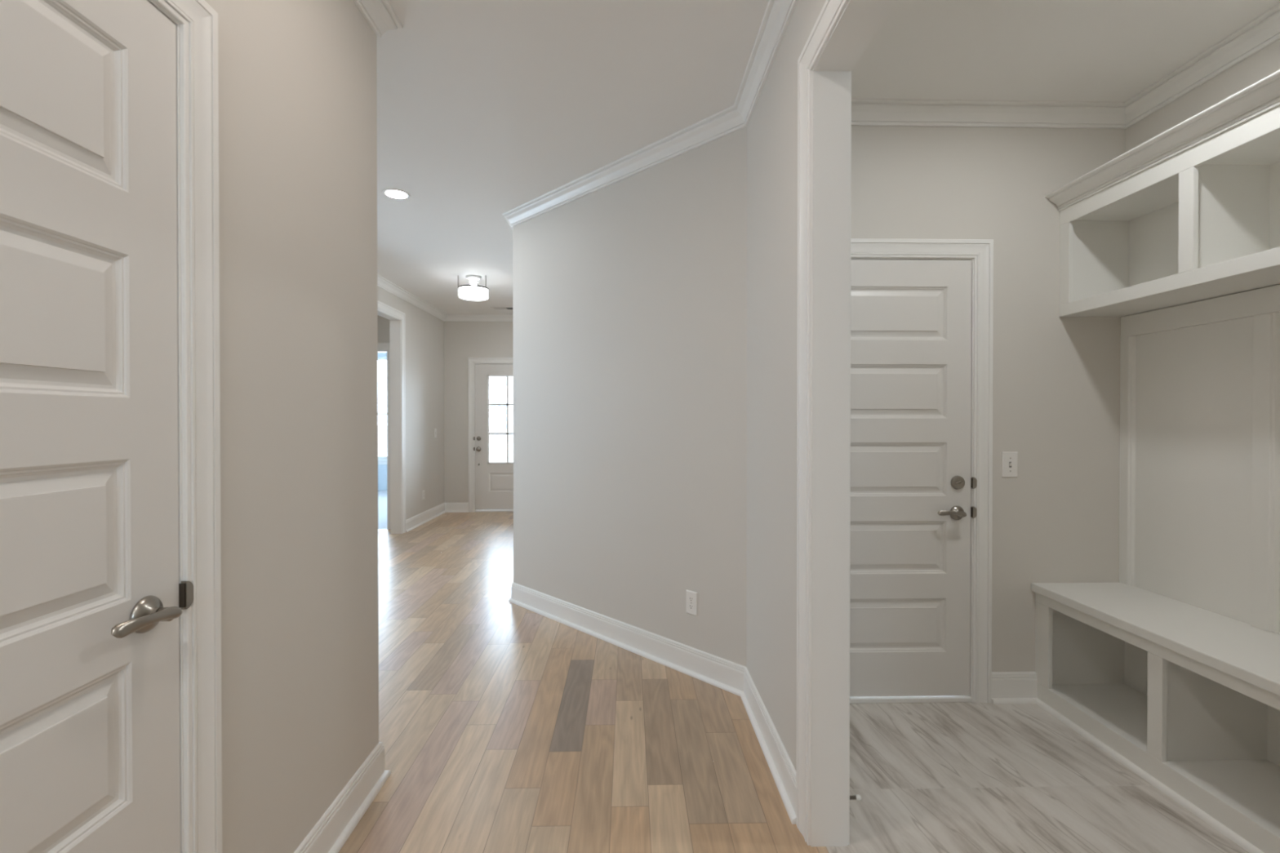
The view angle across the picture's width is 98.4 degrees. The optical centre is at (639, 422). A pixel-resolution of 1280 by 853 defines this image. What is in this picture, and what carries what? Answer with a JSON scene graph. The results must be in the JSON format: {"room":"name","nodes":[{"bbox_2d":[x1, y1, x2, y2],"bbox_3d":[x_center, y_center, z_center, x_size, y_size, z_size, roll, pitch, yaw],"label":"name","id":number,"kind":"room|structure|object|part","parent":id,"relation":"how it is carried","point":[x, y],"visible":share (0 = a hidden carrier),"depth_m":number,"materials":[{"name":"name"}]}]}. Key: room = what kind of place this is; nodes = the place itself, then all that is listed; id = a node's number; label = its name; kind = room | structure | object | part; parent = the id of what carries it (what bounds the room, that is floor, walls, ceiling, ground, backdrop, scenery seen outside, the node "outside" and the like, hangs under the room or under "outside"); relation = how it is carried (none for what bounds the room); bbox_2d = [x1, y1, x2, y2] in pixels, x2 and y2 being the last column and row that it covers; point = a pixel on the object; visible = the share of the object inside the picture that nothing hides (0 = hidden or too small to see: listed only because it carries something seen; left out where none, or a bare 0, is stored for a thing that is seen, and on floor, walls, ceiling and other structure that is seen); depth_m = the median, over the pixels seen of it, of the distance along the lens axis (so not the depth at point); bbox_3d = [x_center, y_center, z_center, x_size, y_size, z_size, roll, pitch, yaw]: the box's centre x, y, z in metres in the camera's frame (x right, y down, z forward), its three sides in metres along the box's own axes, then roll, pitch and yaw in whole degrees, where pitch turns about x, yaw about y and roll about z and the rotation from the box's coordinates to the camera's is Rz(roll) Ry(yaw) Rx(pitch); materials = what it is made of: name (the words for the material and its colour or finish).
{"room":"hallway","nodes":[
{"label":"hallway","id":0,"kind":"room"},
{"bbox_2d":[204,0,378,852],"bbox_3d":[-0.961,-0.076,-0.161,0.112,2.775,4.320,0,0,-1],"label":"wall","id":1,"kind":"structure","parent":0,"point":[297,78],"depth_m":1.51,"materials":[{"name":"white paint"}]},
{"bbox_2d":[0,0,182,852],"bbox_3d":[-0.911,0.245,0.736,0.099,2.084,0.762,0,0,-1],"label":"door","id":2,"kind":"structure","parent":1,"relation":"in","point":[90,611],"depth_m":0.93,"materials":[{"name":"white paint"}]},
{"bbox_3d":[-0.917,0.360,1.039,0.026,0.067,0.067,0,0,-1],"label":"lever handle","id":3,"kind":"part","parent":2,"relation":"part of","materials":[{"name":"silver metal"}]},
{"bbox_3d":[-0.884,0.357,0.991,0.035,0.033,0.128,0,0,-1],"label":"lever","id":4,"kind":"part","parent":2,"relation":"part of","materials":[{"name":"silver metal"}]},
{"bbox_2d":[146,0,222,852],"bbox_3d":[-0.971,0.209,0.734,0.130,2.193,0.944,0,0,-1],"label":"door frame","id":5,"kind":"structure","parent":1,"relation":"attached to","point":[196,22],"depth_m":1.16,"materials":[{"name":"white wood"}]},
{"bbox_3d":[-0.926,0.349,1.131,0.011,0.057,0.020,0,0,-1],"label":"strike plate","id":6,"kind":"part","parent":5,"relation":"part of","materials":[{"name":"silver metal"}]},
{"bbox_2d":[352,0,798,321],"bbox_3d":[-1.078,-1.441,2.739,3.160,0.084,10.140,0,0,-1],"label":"crown molding","id":7,"kind":"structure","parent":1,"relation":"attached to","point":[380,15],"depth_m":2.78,"materials":[{"name":"white wood"}]},
{"bbox_2d":[377,490,386,528],"bbox_3d":[-4.486,1.278,8.371,2.980,0.052,3.590,0,0,-1],"label":"floor","id":8,"kind":"structure","parent":0,"point":[382,495],"depth_m":7.98,"materials":[{"name":"grey carpet"}]},
{"bbox_2d":[377,352,386,490],"bbox_3d":[-4.475,-0.145,10.218,3.080,2.775,0.120,0,0,-1],"label":"window","id":9,"kind":"structure","parent":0,"point":[382,468],"depth_m":10.16,"materials":[{"name":"glass"}]},
{"bbox_2d":[377,357,386,464],"bbox_3d":[-4.714,-0.223,10.177,2.020,1.970,0.130,0,0,-1],"label":"window frame","id":10,"kind":"structure","parent":9,"relation":"attached to","point":[381,460],"depth_m":10.17,"materials":[{"name":"white"}]},
{"bbox_3d":[-4.713,0.713,10.149,2.020,0.100,0.060,0,0,-1],"label":"sill","id":11,"kind":"part","parent":10,"relation":"part of","materials":[{"name":"white wood"}]},
{"bbox_2d":[377,315,390,342],"bbox_3d":[-4.399,-0.121,6.609,3.080,2.775,0.100,0,0,-1],"label":"wall","id":12,"kind":"structure","parent":0,"point":[383,324],"depth_m":6.58,"materials":[{"name":"white paint"}]},
{"bbox_2d":[377,342,390,528],"bbox_3d":[-3.348,0.156,6.624,0.862,2.220,0.120,0,0,-1],"label":"door frame","id":13,"kind":"structure","parent":12,"relation":"attached to","point":[382,347],"depth_m":6.58,"materials":[{"name":"white wood"}]},
{"bbox_2d":[377,286,444,519],"bbox_3d":[-2.763,-0.110,4.873,0.120,2.775,5.820,0,0,-1],"label":"wall","id":14,"kind":"structure","parent":0,"point":[424,332],"depth_m":7.00,"materials":[{"name":"white paint"}]},
{"bbox_2d":[377,300,405,533],"bbox_3d":[-2.744,0.013,4.424,0.138,2.535,3.950,0,0,-1],"label":"door frame","id":15,"kind":"structure","parent":14,"relation":"attached to","point":[397,317],"depth_m":6.31,"materials":[{"name":"white wood"}]},
{"bbox_2d":[422,489,424,499],"bbox_3d":[-2.744,0.910,7.000,0.007,0.119,0.072,0,0,-1],"label":"power outlet","id":16,"kind":"object","parent":14,"relation":"attached to","point":[423,491],"visible":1,"depth_m":6.98,"materials":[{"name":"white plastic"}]},
{"bbox_2d":[434,428,436,437],"bbox_3d":[-2.748,0.136,7.435,0.016,0.119,0.072,0,0,-1],"label":"light switch","id":17,"kind":"object","parent":14,"relation":"attached to","point":[435,429],"visible":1,"depth_m":7.42,"materials":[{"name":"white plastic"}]},
{"bbox_2d":[405,502,468,532],"bbox_3d":[-2.578,1.196,7.103,0.342,0.134,1.385,0,0,-1],"label":"baseboard","id":18,"kind":"structure","parent":14,"relation":"attached to","point":[424,517],"depth_m":7.37,"materials":[{"name":"white wood"}]},
{"bbox_2d":[444,321,513,502],"bbox_3d":[-1.824,-0.130,7.883,1.883,2.775,0.160,0,0,-1],"label":"wall","id":19,"kind":"structure","parent":0,"point":[463,340],"depth_m":7.79,"materials":[{"name":"white paint"}]},
{"bbox_2d":[467,357,513,512],"bbox_3d":[-1.875,0.167,7.875,1.096,2.181,0.178,0,0,-1],"label":"door frame","id":20,"kind":"structure","parent":19,"relation":"attached to","point":[472,362],"depth_m":7.78,"materials":[{"name":"white wood"}]},
{"bbox_2d":[475,364,513,510],"bbox_3d":[-1.874,0.198,7.793,0.914,2.060,0.114,0,0,-1],"label":"door","id":21,"kind":"structure","parent":19,"relation":"in","point":[494,481],"depth_m":7.80,"materials":[{"name":"white paint"}]},
{"bbox_2d":[337,511,829,852],"bbox_3d":[-1.730,1.292,2.743,4.556,0.001,10.140,0,0,-1],"label":"floor","id":22,"kind":"structure","parent":0,"point":[505,726],"depth_m":2.29,"materials":[{"name":"brown wood"}]},
{"bbox_2d":[512,126,746,666],"bbox_3d":[-0.155,-0.100,3.343,1.964,2.775,0.140,0,1,44],"label":"wall","id":23,"kind":"structure","parent":0,"point":[629,295],"depth_m":3.10,"materials":[{"name":"white paint"}]},
{"bbox_2d":[508,582,796,824],"bbox_3d":[-0.634,1.211,4.737,1.020,0.134,6.312,0,0,-16],"label":"baseboard","id":24,"kind":"structure","parent":23,"relation":"attached to","point":[729,676],"depth_m":2.85,"materials":[{"name":"white wood"}]},
{"bbox_2d":[686,590,697,616],"bbox_3d":[0.265,0.927,2.845,0.072,0.119,0.007,0,1,44],"label":"power outlet","id":25,"kind":"object","parent":23,"relation":"attached to","point":[691,597],"visible":1,"depth_m":2.84,"materials":[{"name":"white plastic"}]},
{"bbox_2d":[688,596,693,601],"bbox_3d":[0.264,0.908,2.843,0.033,0.024,0.002,0,1,44],"label":"receptacle","id":26,"kind":"object","parent":25,"relation":"attached to","point":[690,598],"depth_m":2.84,"materials":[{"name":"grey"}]},
{"bbox_2d":[688,604,693,609],"bbox_3d":[0.264,0.947,2.843,0.033,0.024,0.002,0,1,44],"label":"receptacle","id":27,"kind":"object","parent":25,"relation":"attached to","point":[691,606],"depth_m":2.84,"materials":[{"name":"grey plastic"}]},
{"bbox_2d":[746,0,826,771],"bbox_3d":[0.612,-0.079,0.187,0.112,2.775,4.950,0,0,-1],"label":"wall","id":28,"kind":"structure","parent":0,"point":[772,126],"depth_m":2.10,"materials":[{"name":"white paint"}]},
{"bbox_2d":[795,0,896,846],"bbox_3d":[0.595,0.072,1.009,0.148,2.462,1.542,0,0,-1],"label":"door frame","id":29,"kind":"structure","parent":28,"relation":"attached to","point":[842,30],"depth_m":1.69,"materials":[{"name":"white wood"}]},
{"bbox_3d":[0.530,0.072,1.008,0.018,2.462,1.542,0,0,-1],"label":"casing","id":30,"kind":"part","parent":29,"relation":"part of","materials":[{"name":"white wood"}]},
{"bbox_3d":[0.660,0.072,1.010,0.018,2.462,1.542,0,0,-1],"label":"casing","id":31,"kind":"part","parent":29,"relation":"part of","materials":[{"name":"white wood"}]},
{"bbox_2d":[849,794,861,800],"bbox_3d":[0.683,1.218,1.795,0.069,0.024,0.024,0,0,-1],"label":"doorstop","id":32,"kind":"object","parent":28,"relation":"attached to","point":[856,797],"visible":0.42,"depth_m":1.79,"materials":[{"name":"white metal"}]},
{"bbox_2d":[376,0,1279,314],"bbox_3d":[-0.878,-1.507,2.742,6.260,0.112,10.140,0,0,-1],"label":"ceiling","id":33,"kind":"structure","parent":0,"point":[486,108],"depth_m":2.33,"materials":[{"name":"white paint"}]},
{"bbox_2d":[382,188,410,199],"bbox_3d":[-1.586,-1.489,3.594,0.174,0.008,0.174,0,0,-1],"label":"recessed light","id":34,"kind":"object","parent":33,"relation":"in","point":[397,194],"visible":1,"depth_m":3.59,"materials":[{"name":"white plastic"}]},
{"bbox_2d":[457,275,488,301],"bbox_3d":[-1.711,-1.385,5.677,0.305,0.236,0.306,0,0,-1],"label":"light","id":35,"kind":"object","parent":33,"relation":"attached to","point":[473,291],"visible":1,"depth_m":5.60,"materials":[{"name":"white glass"}]},
{"bbox_3d":[-1.711,-1.327,5.677,0.294,0.091,0.294,0,0,-1],"label":"lamp shade","id":36,"kind":"part","parent":35,"relation":"part of","materials":[{"name":"white glass"}]},
{"bbox_3d":[-1.711,-1.440,5.676,0.076,0.070,0.076,0,0,-1],"label":"bulb","id":37,"kind":"part","parent":35,"relation":"part of","materials":[{"name":"white glass"}]},
{"bbox_2d":[490,306,512,310],"bbox_3d":[-1.753,-1.509,7.285,0.400,0.008,0.180,0,0,-1],"label":"ceiling vent","id":38,"kind":"object","parent":33,"relation":"in","point":[492,308],"visible":0.57,"depth_m":7.27,"materials":[{"name":"white plastic"}]},
{"bbox_2d":[850,125,1125,671],"bbox_3d":[1.437,-0.079,2.611,1.638,2.743,0.112,0,0,-1],"label":"wall","id":39,"kind":"structure","parent":0,"point":[1056,379],"depth_m":2.56,"materials":[{"name":"white paint"}]},
{"bbox_2d":[849,259,971,696],"bbox_3d":[1.129,0.257,2.538,0.812,2.020,0.099,0,0,-1],"label":"door","id":40,"kind":"structure","parent":39,"relation":"in","point":[911,319],"depth_m":2.56,"materials":[{"name":"white paint"}]},
{"bbox_3d":[1.420,0.414,2.513,0.128,0.033,0.035,0,0,-1],"label":"lever","id":41,"kind":"part","parent":40,"relation":"part of","materials":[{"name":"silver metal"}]},
{"bbox_3d":[1.469,0.417,2.546,0.067,0.067,0.026,0,0,-1],"label":"lever handle","id":42,"kind":"part","parent":40,"relation":"part of","materials":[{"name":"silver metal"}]},
{"bbox_2d":[849,238,993,703],"bbox_3d":[1.128,0.224,2.598,0.994,2.137,0.130,0,0,-1],"label":"door frame","id":43,"kind":"structure","parent":39,"relation":"attached to","point":[980,251],"depth_m":2.55,"materials":[{"name":"white wood"}]},
{"bbox_3d":[1.548,0.413,2.555,0.020,0.054,0.011,0,0,-1],"label":"strike plate","id":44,"kind":"part","parent":43,"relation":"part of","materials":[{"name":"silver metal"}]},
{"bbox_3d":[1.548,0.277,2.554,0.020,0.054,0.011,0,0,-1],"label":"strike plate","id":45,"kind":"part","parent":43,"relation":"part of","materials":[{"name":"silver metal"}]},
{"bbox_2d":[1001,451,1017,477],"bbox_3d":[1.716,0.193,2.555,0.072,0.119,0.016,0,0,-1],"label":"light switch","id":46,"kind":"object","parent":39,"relation":"attached to","point":[1009,459],"visible":1,"depth_m":2.56,"materials":[{"name":"white plastic"}]},
{"bbox_2d":[991,671,1036,704],"bbox_3d":[1.733,1.226,2.554,0.214,0.134,0.031,0,0,-1],"label":"baseboard","id":47,"kind":"structure","parent":39,"relation":"attached to","point":[1007,687],"depth_m":2.56,"materials":[{"name":"white wood"}]},
{"bbox_3d":[1.733,1.283,2.548,0.214,0.020,0.017,0,0,-1],"label":"shoe molding","id":48,"kind":"part","parent":47,"relation":"part of","materials":[{"name":"white wood"}]},
{"bbox_2d":[851,3,1279,128],"bbox_3d":[1.462,-1.400,1.394,1.638,0.084,2.305,0,0,-1],"label":"crown molding","id":49,"kind":"structure","parent":39,"relation":"attached to","point":[1263,31],"depth_m":2.49,"materials":[{"name":"white wood"}]},
{"bbox_2d":[826,702,1248,852],"bbox_3d":[1.429,1.301,1.411,1.704,0.001,2.305,0,0,-1],"label":"floor","id":50,"kind":"structure","parent":0,"point":[938,777],"depth_m":1.94,"materials":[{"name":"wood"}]},
{"bbox_2d":[1031,582,1279,852],"bbox_3d":[2.062,1.026,1.435,0.438,0.550,2.280,0,0,-1],"label":"storage bench","id":51,"kind":"object","parent":50,"relation":"on","point":[1184,696],"visible":0.98,"depth_m":1.98,"materials":[{"name":"white paint"}]},
{"bbox_3d":[1.855,1.290,1.433,0.017,0.020,2.280,0,0,-1],"label":"shoe molding","id":52,"kind":"part","parent":51,"relation":"part of","materials":[{"name":"white wood"}]},
{"bbox_2d":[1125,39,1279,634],"bbox_3d":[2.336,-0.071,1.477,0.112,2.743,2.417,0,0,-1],"label":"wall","id":53,"kind":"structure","parent":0,"point":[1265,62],"depth_m":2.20,"materials":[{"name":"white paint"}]},
{"bbox_2d":[1044,70,1279,316],"bbox_3d":[2.090,-0.764,1.424,0.382,0.560,2.280,0,0,-1],"label":"upper cabinet","id":54,"kind":"object","parent":53,"relation":"attached to","point":[1190,213],"visible":1,"depth_m":2.00,"materials":[{"name":"white paint"}]},
{"bbox_3d":[1.934,-1.009,1.419,0.071,0.070,2.280,0,0,-1],"label":"crown molding","id":55,"kind":"part","parent":54,"relation":"part of","materials":[{"name":"white wood"}]},
{"bbox_2d":[1119,284,1279,633],"bbox_3d":[2.270,0.133,1.424,0.021,1.234,2.299,0,0,-1],"label":"panelling","id":56,"kind":"object","parent":53,"relation":"attached to","point":[1199,478],"visible":1,"depth_m":2.21,"materials":[{"name":"white paint"}]},
{"bbox_3d":[2.268,-0.437,1.430,0.017,0.094,2.280,0,0,-1],"label":"rail","id":57,"kind":"part","parent":56,"relation":"part of","materials":[{"name":"white paint"}]},
{"label":"outside","id":58,"kind":"structure","parent":0,"visible":0},
{"bbox_2d":[377,426,513,462],"bbox_3d":[-1.340,1.006,63.994,120.000,0.200,112.000,0,0,-1],"label":"ground","id":59,"kind":"structure","parent":58,"point":[497,453],"depth_m":25.58,"materials":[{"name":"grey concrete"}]},
{"bbox_2d":[489,376,513,445],"bbox_3d":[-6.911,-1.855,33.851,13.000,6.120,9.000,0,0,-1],"label":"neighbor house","id":60,"kind":"structure","parent":59,"relation":"on","point":[498,414],"depth_m":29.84,"materials":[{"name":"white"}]},
{"bbox_3d":[-7.726,-0.388,29.788,1.060,1.460,0.010,0,0,-1],"label":"pane","id":61,"kind":"part","parent":60,"relation":"part of","materials":[{"name":"white glass"}]},
{"bbox_3d":[-2.526,-0.090,1.911,2.930,2.775,0.112,0,0,-1],"label":"wall","id":62,"kind":"structure","parent":0,"visible":0},
{"bbox_2d":[293,742,391,852],"bbox_3d":[-1.714,1.230,1.977,2.104,0.134,0.761,0,0,24],"label":"baseboard","id":63,"kind":"structure","parent":62,"relation":"attached to","point":[330,833],"depth_m":1.76,"materials":[{"name":"white wood"}]},
{"bbox_3d":[-1.704,1.287,1.983,2.094,0.020,0.752,0,0,24],"label":"shoe molding","id":64,"kind":"part","parent":63,"relation":"part of","materials":[{"name":"white wood"}]}
]}

